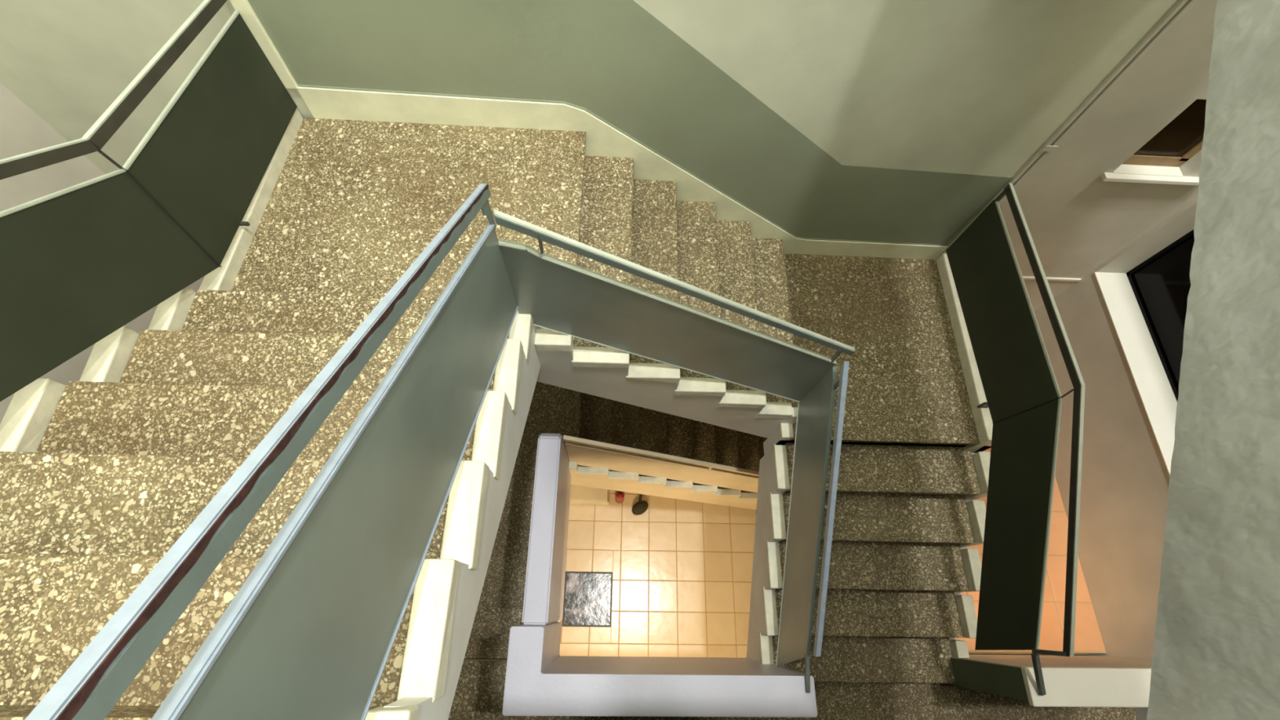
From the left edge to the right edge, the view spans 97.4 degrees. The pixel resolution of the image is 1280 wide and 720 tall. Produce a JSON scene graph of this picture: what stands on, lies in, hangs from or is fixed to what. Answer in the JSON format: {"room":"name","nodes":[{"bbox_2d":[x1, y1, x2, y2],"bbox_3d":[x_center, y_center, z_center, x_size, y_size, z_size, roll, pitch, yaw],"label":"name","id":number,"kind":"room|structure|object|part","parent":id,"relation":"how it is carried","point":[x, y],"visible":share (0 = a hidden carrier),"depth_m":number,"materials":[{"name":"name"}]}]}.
{"room":"stairwell","nodes":[
{"label":"stairwell","id":0,"kind":"room"},
{"bbox_2d":[0,82,204,423],"bbox_3d":[-3.171,-0.088,-0.142,0.250,14.000,5.170,2,66,-2],"label":"wall","id":1,"kind":"structure","parent":0,"point":[22,131],"depth_m":2.94,"materials":[{"name":"beige paint"}]},
{"bbox_2d":[0,0,1178,259],"bbox_3d":[-0.335,-2.245,0.976,5.371,14.000,0.252,2,66,-2],"label":"wall","id":2,"kind":"structure","parent":0,"point":[891,121],"depth_m":2.65,"materials":[{"name":"paint"}]},
{"bbox_2d":[229,0,297,88],"bbox_3d":[-1.467,-3.173,-1.383,0.068,9.060,0.038,2,66,-2],"label":"trim","id":3,"kind":"structure","parent":2,"relation":"attached to","point":[246,11],"depth_m":2.52,"materials":[{"name":"beige paint"}]},
{"bbox_2d":[199,107,586,328],"bbox_3d":[-1.095,-0.650,2.778,1.596,0.325,1.196,2,66,-2],"label":"stair landing","id":4,"kind":"structure","parent":2,"relation":"attached to","point":[339,206],"depth_m":2.73,"materials":[{"name":"stone"}]},
{"bbox_2d":[0,0,297,401],"bbox_3d":[-1.737,-0.391,1.389,0.058,1.929,2.801,2,66,-2],"label":"railing","id":5,"kind":"object","parent":4,"relation":"on","point":[79,263],"visible":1,"depth_m":1.99,"materials":[{"name":"paint"}]},
{"bbox_3d":[-1.757,0.066,1.248,0.010,1.719,1.851,2,66,-2],"label":"panel","id":6,"kind":"part","parent":5,"relation":"part of","materials":[{"name":"metal"}]},
{"bbox_3d":[-1.726,-0.502,1.138,0.045,1.366,2.801,3,66,-2],"label":"handrail","id":7,"kind":"part","parent":5,"relation":"part of","materials":[{"name":"paint"}]},
{"bbox_3d":[-1.749,-0.946,2.372,0.008,0.582,0.989,4,66,-1],"label":"panel","id":8,"kind":"part","parent":5,"relation":"part of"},
{"bbox_2d":[0,286,540,719],"bbox_3d":[-1.161,0.554,1.691,1.446,1.343,2.014,2,66,-2],"label":"flight","id":9,"kind":"object","parent":4,"relation":"on","point":[102,473],"visible":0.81,"depth_m":1.50,"materials":[{"name":"stone"}]},
{"bbox_2d":[25,183,518,719],"bbox_3d":[-0.452,0.161,1.083,0.025,1.823,1.675,2,66,-2],"label":"railing","id":10,"kind":"object","parent":9,"relation":"on","point":[310,633],"visible":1,"depth_m":0.82,"materials":[{"name":"grey metal"}]},
{"bbox_3d":[-0.456,0.200,1.141,0.006,1.677,1.650,2,66,-2],"label":"panel","id":11,"kind":"part","parent":10,"relation":"part of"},
{"bbox_3d":[-0.461,-0.443,1.704,0.008,0.200,0.062,2,66,-2],"label":"plate","id":12,"kind":"part","parent":10,"relation":"part of","materials":[{"name":"paint"}]},
{"bbox_2d":[464,381,581,658],"bbox_3d":[-1.233,0.939,4.612,1.423,0.450,2.638,2,66,-2],"label":"stair landing","id":13,"kind":"structure","parent":2,"relation":"attached to","point":[553,409],"depth_m":4.35,"materials":[{"name":"stone"}]},
{"bbox_2d":[521,433,571,624],"bbox_3d":[-0.649,1.259,4.126,0.152,1.220,1.208,2,66,-2],"label":"ledge","id":14,"kind":"object","parent":13,"relation":"on","point":[544,594],"visible":0.98,"depth_m":3.63,"materials":[{"name":"paint"}]},
{"bbox_2d":[297,84,948,259],"bbox_3d":[0.211,-0.990,3.488,3.856,1.455,0.034,2,66,-2],"label":"baseboard","id":15,"kind":"structure","parent":2,"relation":"attached to","point":[603,139],"depth_m":2.94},
{"bbox_2d":[763,253,992,455],"bbox_3d":[1.517,-0.050,3.865,1.329,0.503,1.348,2,66,-2],"label":"stair landing","id":16,"kind":"structure","parent":2,"relation":"attached to","point":[914,377],"depth_m":3.70,"materials":[{"name":"stone"}]},
{"bbox_2d":[534,155,798,438],"bbox_3d":[0.219,-0.340,3.350,1.496,1.381,1.264,2,66,-2],"label":"flight","id":17,"kind":"object","parent":16,"relation":"on","point":[643,223],"visible":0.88,"depth_m":3.13,"materials":[{"name":"stone"}]},
{"bbox_2d":[493,209,854,402],"bbox_3d":[0.244,-0.107,2.467,1.492,1.587,0.023,2,66,-2],"label":"railing","id":18,"kind":"object","parent":17,"relation":"attached to","point":[561,296],"visible":0.94,"depth_m":2.34,"materials":[{"name":"paint"}]},
{"bbox_2d":[946,182,1084,695],"bbox_3d":[2.112,0.454,3.310,0.081,1.340,2.692,1,66,-3],"label":"railing","id":19,"kind":"object","parent":16,"relation":"on","point":[1024,397],"visible":1,"depth_m":3.16,"materials":[{"name":"paint"}]},
{"bbox_3d":[2.130,-0.282,3.378,0.008,0.563,1.291,2,66,-2],"label":"panel","id":20,"kind":"part","parent":19,"relation":"part of","materials":[{"name":"metal"}]},
{"bbox_3d":[2.099,0.972,3.162,0.008,1.188,1.242,2,66,-2],"label":"panel","id":21,"kind":"part","parent":19,"relation":"part of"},
{"bbox_3d":[2.129,0.210,3.018,0.014,0.596,2.484,2,66,-2],"label":"handrail","id":22,"kind":"part","parent":19,"relation":"part of","materials":[{"name":"paint"}]},
{"bbox_3d":[2.118,1.613,2.889,0.027,0.360,0.235,-13,68,-9],"label":"post","id":23,"kind":"part","parent":19,"relation":"part of","materials":[{"name":"metal"}]},
{"bbox_2d":[942,0,1197,253],"bbox_3d":[2.420,-2.813,-0.696,0.070,10.200,0.046,2,66,-2],"label":"trim","id":24,"kind":"structure","parent":2,"relation":"attached to","point":[1180,7],"depth_m":2.69,"materials":[{"name":"grey metal"}]},
{"bbox_2d":[558,489,756,657],"bbox_3d":[-0.097,3.010,6.436,6.650,0.203,4.920,2,66,-2],"label":"floor","id":25,"kind":"structure","parent":0,"point":[682,570],"depth_m":6.58,"materials":[{"name":"tile"}]},
{"bbox_2d":[562,571,613,626],"bbox_3d":[-0.595,2.728,6.426,0.547,0.016,0.575,2,66,-2],"label":"floor plate","id":26,"kind":"object","parent":25,"relation":"on","point":[588,596],"visible":0.96,"depth_m":6.42,"materials":[{"name":"metal"}]},
{"bbox_2d":[569,484,609,505],"bbox_3d":[-0.727,1.609,6.748,0.729,0.300,0.200,2,66,-2],"label":"wall","id":27,"kind":"structure","parent":25,"relation":"on","point":[580,495],"depth_m":6.62,"materials":[{"name":"beige paint"}]},
{"bbox_2d":[615,490,624,502],"bbox_3d":[-0.239,1.616,6.701,0.110,0.429,0.110,2,66,-2],"label":"fire extinguisher","id":28,"kind":"object","parent":25,"relation":"on","point":[620,495],"visible":0.85,"depth_m":6.59,"materials":[{"name":"red metal"}]},
{"bbox_2d":[631,493,648,515],"bbox_3d":[0.032,1.665,6.653,0.174,0.508,0.305,22,67,7],"label":"brush","id":29,"kind":"object","parent":25,"relation":"on","point":[640,507],"visible":0.81,"depth_m":6.76,"materials":[{"name":"black rubber"}]},
{"bbox_3d":[0.015,1.574,6.642,0.035,0.417,0.176,8,66,0],"label":"stem","id":30,"kind":"part","parent":29,"relation":"part of","materials":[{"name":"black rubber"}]},
{"bbox_2d":[568,392,767,510],"bbox_3d":[0.616,0.787,5.894,2.674,2.206,1.276,2,66,-2],"label":"flight","id":31,"kind":"object","parent":25,"relation":"on","point":[602,420],"visible":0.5,"depth_m":5.34,"materials":[{"name":"stone"}]},
{"bbox_2d":[563,435,759,493],"bbox_3d":[0.532,0.997,4.940,2.250,2.088,0.030,2,66,-2],"label":"railing","id":32,"kind":"object","parent":31,"relation":"attached to","point":[620,458],"visible":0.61,"depth_m":4.66,"materials":[{"name":"beige paint"}]},
{"bbox_2d":[448,657,1137,719],"bbox_3d":[0.026,3.138,3.463,6.646,0.300,2.273,2,66,-2],"label":"stair landing","id":33,"kind":"structure","parent":0,"point":[480,688],"depth_m":3.76,"materials":[{"name":"stone"}]},
{"bbox_2d":[502,622,817,717],"bbox_3d":[0.082,1.896,3.540,1.628,1.250,0.410,2,66,-2],"label":"ledge","id":34,"kind":"object","parent":33,"relation":"on","point":[540,682],"visible":0.88,"depth_m":2.94,"materials":[{"name":"paint"}]},
{"bbox_2d":[775,360,848,693],"bbox_3d":[0.905,0.974,3.043,0.024,1.608,1.488,2,66,-2],"label":"railing","id":35,"kind":"object","parent":34,"relation":"attached to","point":[815,414],"visible":1,"depth_m":2.99,"materials":[{"name":"metal"}]},
{"bbox_3d":[0.899,0.969,3.124,0.006,1.455,1.413,2,66,-2],"label":"panel","id":36,"kind":"part","parent":35,"relation":"part of","materials":[{"name":"grey metal"}]},
{"bbox_3d":[0.884,1.655,2.971,0.020,0.076,0.183,2,66,-2],"label":"post","id":37,"kind":"part","parent":35,"relation":"part of","materials":[{"name":"metal"}]},
{"bbox_3d":[0.925,0.758,2.733,0.024,0.864,1.265,2,66,-2],"label":"handrail","id":38,"kind":"part","parent":35,"relation":"part of","materials":[{"name":"grey metal"}]},
{"bbox_2d":[945,653,1151,707],"bbox_3d":[2.721,2.025,3.606,1.323,1.220,0.184,2,66,-2],"label":"ledge","id":39,"kind":"object","parent":33,"relation":"on","point":[1078,680],"visible":0.52,"depth_m":3.07,"materials":[{"name":"white paint"}]},
{"bbox_2d":[955,444,1106,653],"bbox_3d":[2.734,0.913,4.631,1.284,0.150,2.645,2,66,-2],"label":"floor","id":40,"kind":"structure","parent":0,"point":[1087,637],"depth_m":4.17,"materials":[{"name":"tile"}]},
{"bbox_2d":[746,440,991,683],"bbox_3d":[1.491,1.401,3.813,1.371,1.380,1.411,2,66,-2],"label":"flight","id":41,"kind":"object","parent":40,"relation":"on","point":[907,518],"visible":0.86,"depth_m":3.63,"materials":[{"name":"stone"}]},
{"bbox_2d":[968,197,1197,719],"bbox_3d":[3.743,0.212,0.120,0.300,14.000,5.000,2,66,-2],"label":"wall","id":42,"kind":"structure","parent":0,"point":[1125,481],"depth_m":4.04,"materials":[{"name":"white paint"}]},
{"bbox_2d":[1093,229,1194,475],"bbox_3d":[3.620,-0.368,2.908,0.285,2.234,1.620,2,66,-2],"label":"window","id":43,"kind":"structure","parent":42,"relation":"in","point":[1146,304],"depth_m":3.94,"materials":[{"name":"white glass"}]},
{"bbox_3d":[3.542,0.081,3.922,0.245,0.010,1.620,2,66,-2],"label":"sill","id":44,"kind":"part","parent":43,"relation":"part of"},
{"bbox_3d":[3.742,-0.365,2.911,0.010,2.170,1.560,2,66,-2],"label":"pane","id":45,"kind":"part","parent":43,"relation":"part of","materials":[{"name":"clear glass"}]},
{"bbox_2d":[999,0,1217,311],"bbox_3d":[3.136,-2.231,1.168,1.579,14.000,0.300,2,66,-2],"label":"wall","id":46,"kind":"structure","parent":0,"point":[1077,220],"depth_m":3.37,"materials":[{"name":"beige paint"}]},
{"bbox_2d":[1022,275,1081,281],"bbox_3d":[2.800,-0.654,4.369,1.273,0.025,0.032,2,66,-2],"label":"trim","id":47,"kind":"structure","parent":46,"relation":"attached to","point":[1024,277],"depth_m":4.38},
{"bbox_2d":[1100,98,1206,186],"bbox_3d":[3.080,-1.223,3.125,0.640,0.555,0.135,2,66,-2],"label":"window","id":48,"kind":"structure","parent":46,"relation":"in","point":[1159,161],"depth_m":3.29,"materials":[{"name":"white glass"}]},
{"bbox_3d":[3.066,-1.104,3.355,0.640,0.037,0.105,2,66,-2],"label":"sill","id":49,"kind":"part","parent":48,"relation":"part of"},
{"bbox_3d":[3.026,-1.280,3.128,0.330,0.420,0.010,2,66,-2],"label":"pane","id":50,"kind":"part","parent":48,"relation":"part of","materials":[{"name":"brown glass"}]},
{"bbox_3d":[0.186,1.971,0.610,6.646,0.250,2.093,2,66,-2],"label":"floor","id":51,"kind":"structure","parent":0,"visible":0},
{"bbox_2d":[1146,0,1279,719],"bbox_3d":[1.619,-0.391,0.797,1.236,2.170,3.200,2,66,-2],"label":"wall","id":52,"kind":"structure","parent":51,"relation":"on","point":[1216,653],"depth_m":0.93,"materials":[{"name":"paint"}]}
]}

